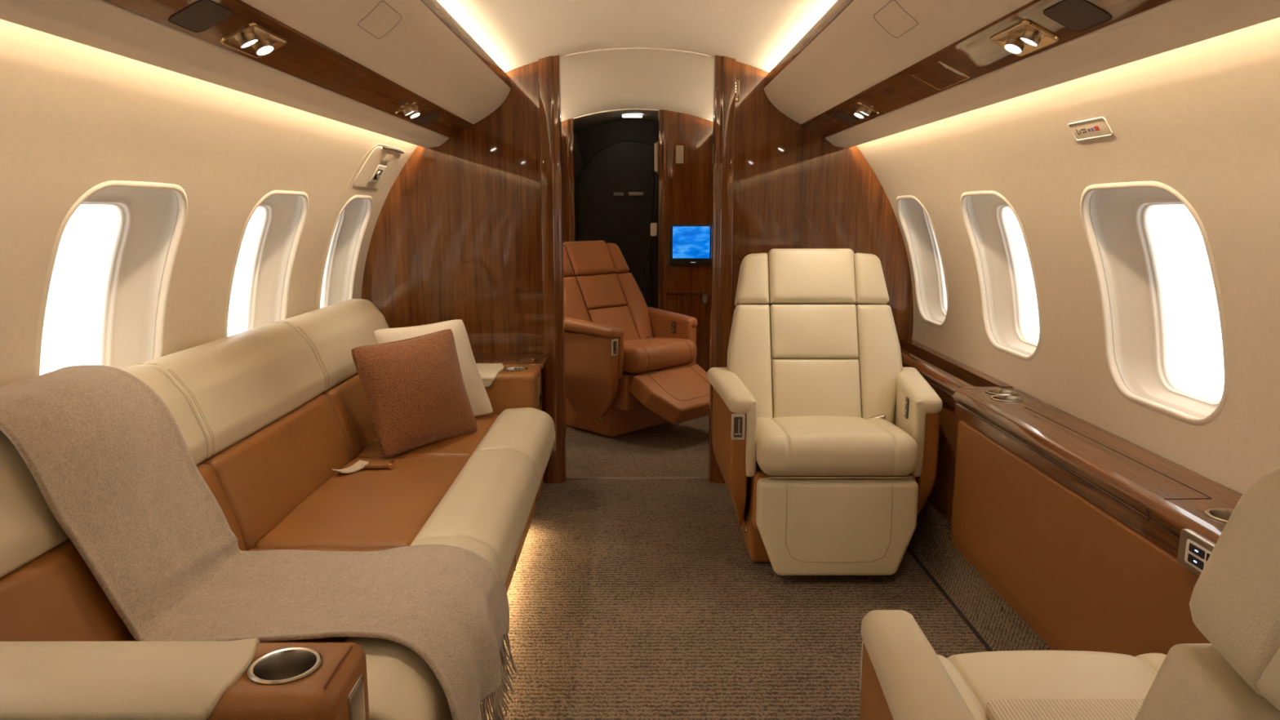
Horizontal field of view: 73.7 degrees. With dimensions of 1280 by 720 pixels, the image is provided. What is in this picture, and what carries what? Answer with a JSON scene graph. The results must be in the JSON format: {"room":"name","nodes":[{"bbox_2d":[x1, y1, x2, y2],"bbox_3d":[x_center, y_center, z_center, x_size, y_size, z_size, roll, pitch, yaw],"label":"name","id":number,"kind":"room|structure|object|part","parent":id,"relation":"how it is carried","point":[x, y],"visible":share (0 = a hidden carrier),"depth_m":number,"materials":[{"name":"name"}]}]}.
{"room":"aircraft cabin","nodes":[
{"label":"aircraft cabin","id":0,"kind":"room"},
{"bbox_2d":[0,18,417,386],"bbox_3d":[-0.893,0.160,1.060,0.647,1.816,5.440,0,10,0],"label":"wall","id":1,"kind":"structure","parent":0,"point":[76,117],"depth_m":1.81,"materials":[{"name":"plastic"}]},
{"bbox_2d":[34,180,187,377],"bbox_3d":[-1.202,-0.139,1.905,0.248,0.553,0.486,0,10,0],"label":"window","id":2,"kind":"structure","parent":1,"relation":"in","point":[148,220],"depth_m":2.06,"materials":[{"name":"beige plastic"}]},
{"bbox_2d":[168,0,233,32],"bbox_3d":[-0.753,-0.591,1.466,0.071,0.036,0.113,0,10,0],"label":"speaker panel","id":3,"kind":"object","parent":1,"relation":"attached to","point":[201,15],"visible":1,"depth_m":1.46,"materials":[{"name":"black plastic"}]},
{"bbox_2d":[0,0,448,147],"bbox_3d":[-0.853,-0.476,0.939,0.105,0.083,5.419,0,10,0],"label":"trim","id":4,"kind":"structure","parent":1,"relation":"attached to","point":[101,24],"depth_m":1.58,"materials":[{"name":"beige plastic"}]},
{"bbox_2d":[219,22,288,57],"bbox_3d":[-0.754,-0.624,1.673,0.070,0.039,0.172,0,10,0],"label":"light","id":5,"kind":"object","parent":1,"relation":"attached to","point":[255,40],"visible":1,"depth_m":1.65,"materials":[{"name":"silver metal"}]},
{"bbox_2d":[224,190,308,337],"bbox_3d":[-1.204,-0.273,2.679,0.248,0.553,0.466,0,10,0],"label":"window","id":6,"kind":"structure","parent":1,"relation":"in","point":[282,217],"depth_m":2.83,"materials":[{"name":"beige plastic"}]},
{"bbox_2d":[102,0,472,137],"bbox_3d":[-0.749,-0.520,0.932,0.108,0.088,5.419,0,10,0],"label":"trim","id":7,"kind":"structure","parent":1,"relation":"attached to","point":[303,56],"depth_m":1.88,"materials":[{"name":"brown wood"}]},
{"bbox_2d":[308,62,364,90],"bbox_3d":[-0.755,-0.707,2.133,0.077,0.040,0.209,0,10,0],"label":"flap","id":8,"kind":"object","parent":1,"relation":"attached to","point":[338,76],"visible":1,"depth_m":2.13,"materials":[{"name":"brown wood"}]},
{"bbox_2d":[318,195,372,309],"bbox_3d":[-1.207,-0.395,3.384,0.248,0.553,0.412,0,10,0],"label":"window","id":9,"kind":"structure","parent":1,"relation":"in","point":[340,261],"depth_m":3.53,"materials":[{"name":"beige plastic"}]},
{"bbox_2d":[314,143,403,303],"bbox_3d":[-1.011,-0.523,3.272,0.184,0.586,0.465,6,12,32],"label":"trim","id":10,"kind":"structure","parent":1,"relation":"attached to","point":[379,144],"depth_m":3.14,"materials":[{"name":"beige plastic"}]},
{"bbox_2d":[240,0,511,124],"bbox_3d":[-0.628,-0.603,0.918,0.190,0.146,5.419,0,10,0],"label":"ceiling panel","id":11,"kind":"object","parent":1,"relation":"attached to","point":[405,42],"visible":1,"depth_m":2.19,"materials":[{"name":"beige plastic"}]},
{"bbox_3d":[-0.595,-0.778,1.956,0.061,0.054,0.173,0,10,0],"label":"latch panel","id":12,"kind":"part","parent":11,"relation":"part of","materials":[{"name":"beige plastic"}]},
{"bbox_2d":[353,146,404,188],"bbox_3d":[-1.013,-0.748,3.318,0.109,0.152,0.360,0,10,0],"label":"handle","id":13,"kind":"object","parent":1,"relation":"attached to","point":[379,162],"visible":1,"depth_m":3.29,"materials":[{"name":"plastic"}]},
{"bbox_3d":[-1.025,-0.726,3.348,0.019,0.031,0.048,-2,10,-13],"label":"handle","id":14,"kind":"part","parent":13,"relation":"part of","materials":[{"name":"silver metal"}]},
{"bbox_2d":[395,102,426,119],"bbox_3d":[-0.757,-0.825,2.828,0.070,0.039,0.172,0,10,0],"label":"light","id":15,"kind":"object","parent":1,"relation":"attached to","point":[413,110],"visible":1,"depth_m":2.81,"materials":[{"name":"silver metal"}]},
{"bbox_2d":[414,111,441,124],"bbox_3d":[-0.758,-0.867,3.059,0.071,0.036,0.145,0,10,0],"label":"speaker panel","id":16,"kind":"object","parent":1,"relation":"attached to","point":[433,115],"visible":1,"depth_m":3.06,"materials":[{"name":"brown fabric"}]},
{"bbox_2d":[420,0,510,87],"bbox_3d":[-0.569,-0.686,0.904,0.069,0.069,5.419,0,10,0],"label":"trim","id":17,"kind":"structure","parent":1,"relation":"attached to","point":[433,6],"depth_m":2.62,"materials":[{"name":"brown wood"}]},
{"bbox_2d":[573,120,658,308],"bbox_3d":[-0.021,-0.878,6.597,2.426,1.881,0.060,0,10,0],"label":"wall","id":18,"kind":"structure","parent":0,"point":[592,139],"depth_m":6.43,"materials":[{"name":"black"}]},
{"bbox_2d":[573,132,584,241],"bbox_3d":[-0.470,-0.789,6.408,0.100,1.770,0.300,0,10,0],"label":"trim","id":19,"kind":"structure","parent":18,"relation":"attached to","point":[578,160],"depth_m":6.21,"materials":[{"name":"black"}]},
{"bbox_2d":[577,140,654,306],"bbox_3d":[-0.191,-0.796,6.559,0.600,1.733,0.042,0,10,0],"label":"door","id":20,"kind":"structure","parent":18,"relation":"in","point":[615,193],"depth_m":6.49,"materials":[{"name":"grey"}]},
{"bbox_3d":[-0.161,-1.257,6.472,0.080,0.026,0.012,0,10,0],"label":"handle","id":21,"kind":"part","parent":20,"relation":"part of","materials":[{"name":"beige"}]},
{"bbox_3d":[-0.031,-1.259,6.468,0.115,0.026,0.020,0,10,0],"label":"handle","id":22,"kind":"part","parent":20,"relation":"part of","materials":[{"name":"silver metal"}]},
{"bbox_2d":[436,0,837,130],"bbox_3d":[-0.008,-1.036,2.409,1.270,0.139,8.500,0,10,0],"label":"ceiling","id":23,"kind":"structure","parent":0,"point":[514,33],"depth_m":3.24,"materials":[{"name":"plastic"}]},
{"bbox_2d":[621,114,643,117],"bbox_3d":[-0.054,-1.719,6.014,0.153,0.012,0.088,0,10,0],"label":"recessed light","id":24,"kind":"object","parent":23,"relation":"in","point":[622,115],"visible":1,"depth_m":5.98,"materials":[{"name":"white plastic"}]},
{"bbox_2d":[361,61,913,481],"bbox_3d":[-0.012,-0.354,3.740,2.426,1.825,0.050,0,10,0],"label":"wall","id":25,"kind":"structure","parent":0,"point":[457,233],"depth_m":3.67,"materials":[{"name":"brown wood"}]},
{"bbox_2d":[538,55,566,483],"bbox_3d":[-0.378,-0.365,3.736,0.083,1.848,0.120,0,10,0],"label":"trim","id":26,"kind":"structure","parent":25,"relation":"attached to","point":[549,67],"depth_m":3.67,"materials":[{"name":"brown wood"}]},
{"bbox_2d":[560,47,715,57],"bbox_3d":[-0.012,-1.289,3.572,0.652,0.046,0.010,0,10,0],"label":"trim","id":27,"kind":"structure","parent":25,"relation":"attached to","point":[620,48],"depth_m":3.57,"materials":[{"name":"plastic"}]},
{"bbox_2d":[707,55,735,483],"bbox_3d":[0.355,-0.365,3.739,0.083,1.848,0.120,0,10,0],"label":"trim","id":28,"kind":"structure","parent":25,"relation":"attached to","point":[724,70],"depth_m":3.65,"materials":[{"name":"brown wood"}]},
{"bbox_2d":[734,80,739,102],"bbox_3d":[0.400,-1.127,3.579,0.036,0.088,0.006,0,10,0],"label":"light switch","id":29,"kind":"object","parent":25,"relation":"attached to","point":[737,82],"visible":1,"depth_m":3.58,"materials":[{"name":"gold metal"}]},
{"bbox_3d":[0.400,-1.127,3.578,0.030,0.082,0.001,0,10,0],"label":"panel","id":30,"kind":"part","parent":29,"relation":"part of","materials":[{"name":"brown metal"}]},
{"bbox_2d":[561,111,713,372],"bbox_3d":[-0.018,-0.743,5.849,2.426,1.871,0.040,0,10,0],"label":"wall","id":31,"kind":"structure","parent":0,"point":[689,183],"depth_m":5.77,"materials":[{"name":"brown wood"}]},
{"bbox_2d":[565,118,575,241],"bbox_3d":[-0.468,-0.719,5.854,0.050,1.823,0.075,0,10,0],"label":"trim","id":32,"kind":"structure","parent":31,"relation":"attached to","point":[569,122],"depth_m":5.74,"materials":[{"name":"brown wood"}]},
{"bbox_2d":[573,108,658,119],"bbox_3d":[-0.159,-1.642,5.683,0.572,0.075,0.014,0,10,0],"label":"trim","id":33,"kind":"structure","parent":31,"relation":"attached to","point":[622,108],"depth_m":5.68,"materials":[{"name":"plastic"}]},
{"bbox_2d":[641,172,657,291],"bbox_3d":[0.064,-0.884,5.846,0.105,0.830,0.051,0,10,0],"label":"belt","id":34,"kind":"object","parent":31,"relation":"attached to","point":[653,225],"visible":1,"depth_m":5.83,"materials":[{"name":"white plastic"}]},
{"bbox_2d":[653,141,658,173],"bbox_3d":[0.112,-1.366,5.757,0.032,0.215,0.040,0,10,0],"label":"handle","id":35,"kind":"object","parent":31,"relation":"attached to","point":[655,144],"visible":1,"depth_m":5.74,"materials":[{"name":"white plastic"}]},
{"bbox_3d":[0.121,-1.367,5.766,0.012,0.215,0.020,0,10,0],"label":"handle","id":36,"kind":"part","parent":35,"relation":"part of","materials":[{"name":"silver metal"}]},
{"bbox_2d":[657,109,667,310],"bbox_3d":[0.153,-0.747,5.851,0.057,1.877,0.075,0,10,0],"label":"trim","id":37,"kind":"structure","parent":31,"relation":"attached to","point":[663,114],"depth_m":5.78,"materials":[{"name":"brown wood"}]},
{"bbox_2d":[675,145,683,163],"bbox_3d":[0.266,-1.377,5.717,0.052,0.118,0.008,0,10,0],"label":"switch plate","id":38,"kind":"object","parent":31,"relation":"attached to","point":[679,148],"visible":1,"depth_m":5.71,"materials":[{"name":"white plastic"}]},
{"bbox_2d":[660,293,704,293],"bbox_3d":[0.292,-0.456,5.878,0.300,0.005,0.006,0,10,0],"label":"trim","id":39,"kind":"structure","parent":31,"relation":"attached to","point":[660,293],"depth_m":5.88,"materials":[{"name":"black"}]},
{"bbox_2d":[669,224,711,265],"bbox_3d":[0.344,-0.785,5.808,0.288,0.275,0.030,0,10,0],"label":"monitor","id":40,"kind":"object","parent":31,"relation":"attached to","point":[689,244],"visible":0.89,"depth_m":5.79,"materials":[{"name":"black plastic"}]},
{"bbox_2d":[701,293,708,304],"bbox_3d":[0.447,-0.422,5.872,0.049,0.077,0.034,0,10,0],"label":"door pull","id":41,"kind":"object","parent":31,"relation":"attached to","point":[704,298],"visible":1,"depth_m":5.86,"materials":[{"name":"silver metal"}]},
{"bbox_2d":[480,415,987,719],"bbox_3d":[0.027,0.764,2.721,2.170,0.030,8.500,0,10,0],"label":"floor","id":42,"kind":"structure","parent":0,"point":[628,599],"depth_m":2.63,"materials":[{"name":"beige carpet"}]},
{"bbox_2d":[0,298,555,719],"bbox_3d":[-0.760,0.375,2.305,0.880,0.859,2.462,0,10,0],"label":"sofa","id":43,"kind":"object","parent":42,"relation":"on","point":[275,419],"visible":0.7,"depth_m":1.97,"materials":[{"name":"beige leather"}]},
{"bbox_2d":[0,364,517,719],"bbox_3d":[-0.723,0.392,1.561,0.963,0.712,0.555,0,10,0],"label":"throw blanket","id":44,"kind":"object","parent":43,"relation":"on","point":[108,459],"visible":1,"depth_m":1.57,"materials":[{"name":"beige fabric"}]},
{"bbox_3d":[-0.772,0.659,1.195,0.762,0.498,0.165,0,10,0],"label":"armrest","id":45,"kind":"part","parent":43,"relation":"part of","materials":[{"name":"beige leather"}]},
{"bbox_2d":[254,456,469,548],"bbox_3d":[-0.712,0.419,2.337,0.375,0.136,0.730,0,10,0],"label":"seat cushion","id":46,"kind":"object","parent":43,"relation":"on","point":[361,502],"depth_m":2.21,"materials":[{"name":"brown leather"}]},
{"bbox_2d":[351,328,477,457],"bbox_3d":[-0.724,0.095,2.813,0.400,0.352,0.232,-10,14,-44],"label":"cushion","id":47,"kind":"object","parent":43,"relation":"on","point":[415,389],"visible":1,"depth_m":2.73,"materials":[{"name":"orange fabric"}]},
{"bbox_2d":[357,414,497,457],"bbox_3d":[-0.714,0.308,2.979,0.375,0.136,0.561,0,10,0],"label":"seat cushion","id":48,"kind":"object","parent":43,"relation":"on","point":[465,445],"depth_m":2.78,"materials":[{"name":"brown leather"}]},
{"bbox_2d":[373,319,493,415],"bbox_3d":[-0.734,0.037,3.078,0.381,0.351,0.191,-7,12,-36],"label":"cushion","id":49,"kind":"object","parent":43,"relation":"on","point":[480,403],"visible":0.35,"depth_m":3.08,"materials":[{"name":"beige fabric"}]},
{"bbox_3d":[-0.779,0.280,3.385,0.762,0.498,0.220,0,10,0],"label":"armrest","id":50,"kind":"part","parent":43,"relation":"part of","materials":[{"name":"beige leather"}]},
{"bbox_3d":[-0.787,0.634,2.300,0.770,0.250,2.040,0,10,0],"label":"panel","id":51,"kind":"part","parent":43,"relation":"part of","materials":[{"name":"beige leather"}]},
{"bbox_2d":[472,352,549,368],"bbox_3d":[-0.634,0.284,3.666,0.475,0.594,0.300,0,10,0],"label":"ledge","id":52,"kind":"object","parent":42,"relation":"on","point":[540,359],"visible":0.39,"depth_m":3.61,"materials":[{"name":"brown wood"}]},
{"bbox_2d":[563,240,709,437],"bbox_3d":[-0.026,-0.127,4.733,1.004,1.038,0.777,9,14,43],"label":"armchair","id":53,"kind":"object","parent":42,"relation":"on","point":[630,365],"visible":0.94,"depth_m":4.63,"materials":[{"name":"leather"}]},
{"bbox_3d":[-0.278,-0.169,4.518,0.426,0.087,0.098,8,13,38],"label":"armrest","id":54,"kind":"part","parent":53,"relation":"part of","materials":[{"name":"leather"}]},
{"bbox_3d":[-0.237,-0.385,4.894,0.153,0.204,0.314,9,14,43],"label":"backrest panel","id":55,"kind":"part","parent":53,"relation":"part of","materials":[{"name":"leather"}]},
{"bbox_3d":[-0.159,-0.167,4.856,0.179,0.256,0.314,9,14,43],"label":"backrest panel","id":56,"kind":"part","parent":53,"relation":"part of","materials":[{"name":"leather"}]},
{"bbox_3d":[-0.128,-0.064,4.396,0.002,0.068,0.028,9,14,43],"label":"latch lever","id":57,"kind":"part","parent":53,"relation":"part of","materials":[{"name":"silver metal"}]},
{"bbox_3d":[-0.073,0.116,4.821,0.520,0.190,0.530,9,14,43],"label":"seat frame","id":58,"kind":"part","parent":53,"relation":"part of","materials":[{"name":"leather"}]},
{"bbox_2d":[623,337,697,374],"bbox_3d":[-0.001,-0.043,4.723,0.460,0.146,0.515,9,14,43],"label":"seat cushion","id":59,"kind":"object","parent":53,"relation":"on","point":[642,356],"depth_m":4.56,"materials":[{"name":"leather"}]},
{"bbox_3d":[0.169,-0.249,4.977,0.098,0.087,0.426,-8,13,-40],"label":"armrest","id":60,"kind":"part","parent":53,"relation":"part of","materials":[{"name":"leather"}]},
{"bbox_3d":[0.194,-0.186,4.883,0.009,0.070,0.035,-8,13,-40],"label":"control panel","id":61,"kind":"part","parent":53,"relation":"part of","materials":[{"name":"grey metal"}]},
{"bbox_2d":[566,476,708,479],"bbox_3d":[-0.012,0.551,3.910,0.840,0.024,0.024,0,10,0],"label":"trim","id":62,"kind":"structure","parent":42,"relation":"on","point":[567,477],"depth_m":3.91,"materials":[{"name":"brown"}]},
{"bbox_2d":[706,248,942,575],"bbox_3d":[0.636,0.156,3.014,0.778,1.069,0.702,0,10,0],"label":"armchair","id":63,"kind":"object","parent":42,"relation":"on","point":[825,446],"visible":1,"depth_m":2.91,"materials":[{"name":"beige leather"}]},
{"bbox_3d":[0.313,0.102,2.957,0.098,0.087,0.426,-1,10,-5],"label":"armrest","id":64,"kind":"part","parent":63,"relation":"part of","materials":[{"name":"beige leather"}]},
{"bbox_3d":[0.319,0.217,2.766,0.022,0.054,0.006,0,10,0],"label":"latch handle","id":65,"kind":"part","parent":63,"relation":"part of","materials":[{"name":"silver metal"}]},
{"bbox_3d":[0.319,0.218,2.770,0.028,0.068,0.002,0,10,0],"label":"latch lever","id":66,"kind":"part","parent":63,"relation":"part of","materials":[{"name":"grey metal"}]},
{"bbox_3d":[0.635,-0.100,3.138,0.314,0.207,0.136,0,10,0],"label":"backrest panel","id":67,"kind":"part","parent":63,"relation":"part of","materials":[{"name":"beige leather"}]},
{"bbox_3d":[0.635,0.130,3.095,0.314,0.262,0.156,0,10,0],"label":"backrest panel","id":68,"kind":"part","parent":63,"relation":"part of","materials":[{"name":"beige leather"}]},
{"bbox_3d":[0.636,0.425,3.039,0.530,0.190,0.520,0,10,0],"label":"seat frame","id":69,"kind":"part","parent":63,"relation":"part of","materials":[{"name":"beige leather"}]},
{"bbox_2d":[755,415,919,475],"bbox_3d":[0.636,0.272,2.911,0.515,0.146,0.460,0,10,0],"label":"seat cushion","id":70,"kind":"object","parent":63,"relation":"on","point":[786,445],"depth_m":2.71,"materials":[{"name":"beige leather"}]},
{"bbox_3d":[0.902,0.162,2.878,0.009,0.070,0.035,1,10,5],"label":"control panel","id":71,"kind":"part","parent":63,"relation":"part of","materials":[{"name":"grey metal"}]},
{"bbox_3d":[0.959,0.101,2.959,0.098,0.087,0.426,1,10,5],"label":"armrest","id":72,"kind":"part","parent":63,"relation":"part of","materials":[{"name":"beige leather"}]},
{"bbox_2d":[859,466,1279,719],"bbox_3d":[0.650,0.516,0.982,0.708,1.053,0.876,0,10,0],"label":"armchair","id":73,"kind":"object","parent":42,"relation":"on","point":[1234,602],"visible":1,"depth_m":1.00,"materials":[{"name":"beige leather"}]},
{"bbox_3d":[0.356,0.424,1.100,0.119,0.087,0.420,0,10,0],"label":"armrest","id":74,"kind":"part","parent":73,"relation":"part of","materials":[{"name":"beige leather"}]},
{"bbox_2d":[937,650,1166,719],"bbox_3d":[0.650,0.591,1.073,0.469,0.145,0.722,0,10,0],"label":"seat cushion","id":75,"kind":"object","parent":73,"relation":"on","point":[980,678],"depth_m":1.30,"materials":[{"name":"beige leather"}]},
{"bbox_2d":[856,17,1279,649],"bbox_3d":[0.886,0.159,1.066,0.647,1.816,5.440,0,10,0],"label":"wall","id":76,"kind":"structure","parent":0,"point":[1201,120],"depth_m":1.86,"materials":[{"name":"plastic"}]},
{"bbox_2d":[764,0,853,87],"bbox_3d":[0.562,-0.687,0.907,0.069,0.069,5.419,0,10,0],"label":"trim","id":77,"kind":"structure","parent":76,"relation":"attached to","point":[839,6],"depth_m":2.62,"materials":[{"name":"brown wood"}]},
{"bbox_2d":[832,111,859,124],"bbox_3d":[0.738,-0.868,3.064,0.071,0.036,0.145,0,10,0],"label":"speaker panel","id":78,"kind":"object","parent":76,"relation":"attached to","point":[842,116],"visible":1,"depth_m":3.06,"materials":[{"name":"brown fabric"}]},
{"bbox_2d":[847,102,879,119],"bbox_3d":[0.739,-0.826,2.833,0.070,0.039,0.172,0,10,0],"label":"light","id":79,"kind":"object","parent":76,"relation":"attached to","point":[860,110],"visible":1,"depth_m":2.81,"materials":[{"name":"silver metal"}]},
{"bbox_2d":[763,0,1033,124],"bbox_3d":[0.622,-0.603,0.922,0.190,0.146,5.419,0,10,0],"label":"ceiling panel","id":80,"kind":"object","parent":76,"relation":"attached to","point":[870,42],"visible":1,"depth_m":2.19,"materials":[{"name":"beige plastic"}]},
{"bbox_3d":[0.582,-0.776,1.946,0.061,0.054,0.173,0,10,0],"label":"latch panel","id":81,"kind":"part","parent":80,"relation":"part of","materials":[{"name":"beige plastic"}]},
{"bbox_2d":[896,195,949,328],"bbox_3d":[1.185,-0.409,3.462,0.248,0.553,0.416,0,10,0],"label":"window","id":82,"kind":"structure","parent":76,"relation":"in","point":[922,242],"depth_m":3.61,"materials":[{"name":"beige plastic"}]},
{"bbox_2d":[911,61,968,89],"bbox_3d":[0.741,-0.703,2.113,0.077,0.040,0.209,0,10,0],"label":"flap","id":83,"kind":"object","parent":76,"relation":"attached to","point":[939,75],"visible":1,"depth_m":2.11,"materials":[{"name":"brown wood"}]},
{"bbox_2d":[906,546,993,651],"bbox_3d":[0.978,1.014,1.204,0.015,0.006,5.420,0,10,0],"label":"trim","id":84,"kind":"structure","parent":76,"relation":"attached to","point":[950,601],"depth_m":2.66,"materials":[{"name":"black"}]},
{"bbox_2d":[907,500,1052,651],"bbox_3d":[1.041,0.943,1.192,0.112,0.200,5.420,0,10,0],"label":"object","id":85,"kind":"structure","parent":76,"relation":"attached to","point":[1001,627],"depth_m":2.60,"materials":[{"name":"beige carpet"}]},
{"bbox_2d":[801,0,1171,137],"bbox_3d":[0.743,-0.521,0.937,0.108,0.088,5.419,0,10,0],"label":"trim","id":86,"kind":"structure","parent":76,"relation":"attached to","point":[975,55],"depth_m":1.89,"materials":[{"name":"brown wood"}]},
{"bbox_2d":[960,190,1042,360],"bbox_3d":[1.187,-0.282,2.729,0.248,0.553,0.466,0,10,0],"label":"window","id":87,"kind":"structure","parent":76,"relation":"in","point":[986,218],"depth_m":2.88,"materials":[{"name":"beige plastic"}]},
{"bbox_2d":[990,20,1058,56],"bbox_3d":[0.743,-0.622,1.655,0.070,0.039,0.172,0,10,0],"label":"light","id":88,"kind":"object","parent":76,"relation":"attached to","point":[1024,37],"visible":1,"depth_m":1.64,"materials":[{"name":"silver metal"}]},
{"bbox_2d":[825,0,1279,147],"bbox_3d":[0.846,-0.477,0.945,0.105,0.083,5.419,0,10,0],"label":"trim","id":89,"kind":"structure","parent":76,"relation":"attached to","point":[1172,24],"depth_m":1.58,"materials":[{"name":"beige plastic"}]},
{"bbox_2d":[900,339,1242,657],"bbox_3d":[1.095,0.616,1.139,0.220,0.502,5.408,0,10,0],"label":"ledge","id":90,"kind":"object","parent":76,"relation":"attached to","point":[1097,540],"visible":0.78,"depth_m":2.02,"materials":[{"name":"brown wood"}]},
{"bbox_3d":[1.084,0.043,3.260,0.112,0.088,1.033,0,10,0],"label":"walnut rail","id":91,"kind":"part","parent":90,"relation":"part of","materials":[{"name":"brown wood"}]},
{"bbox_3d":[1.096,0.295,3.255,0.108,0.412,1.130,0,10,0],"label":"panel","id":92,"kind":"part","parent":90,"relation":"part of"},
{"bbox_3d":[1.178,0.027,3.258,0.040,0.060,1.033,0,10,0],"label":"walnut rail","id":93,"kind":"part","parent":90,"relation":"part of","materials":[{"name":"brown wood"}]},
{"bbox_3d":[1.079,0.757,0.591,0.159,0.412,4.278,0,10,0],"label":"panel","id":94,"kind":"part","parent":90,"relation":"part of","materials":[{"name":"brown leather"}]},
{"bbox_2d":[1177,528,1215,576],"bbox_3d":[0.994,0.351,1.490,0.014,0.068,0.150,0,10,0],"label":"power outlet","id":95,"kind":"object","parent":90,"relation":"attached to","point":[1196,546],"depth_m":1.52,"materials":[{"name":"silver metal"}]},
{"bbox_2d":[1184,538,1211,572],"bbox_3d":[0.987,0.351,1.490,0.002,0.044,0.105,0,10,0],"label":"socket","id":96,"kind":"object","parent":90,"relation":"attached to","point":[1197,552],"depth_m":1.51,"materials":[{"name":"black plastic"}]},
{"bbox_2d":[1043,0,1111,31],"bbox_3d":[0.744,-0.589,1.454,0.071,0.036,0.125,0,10,0],"label":"speaker panel","id":97,"kind":"object","parent":76,"relation":"attached to","point":[1077,15],"visible":1,"depth_m":1.45,"materials":[{"name":"black plastic"}]},
{"bbox_2d":[1067,116,1113,141],"bbox_3d":[0.995,-0.510,1.887,0.028,0.039,0.155,0,10,0],"label":"plate","id":98,"kind":"object","parent":76,"relation":"attached to","point":[1097,127],"visible":1,"depth_m":1.88,"materials":[{"name":"plastic"}]},
{"bbox_2d":[1080,181,1229,425],"bbox_3d":[1.190,-0.144,1.938,0.248,0.553,0.486,0,10,0],"label":"window","id":99,"kind":"structure","parent":76,"relation":"in","point":[1118,220],"depth_m":2.08,"materials":[{"name":"beige plastic"}]}
]}

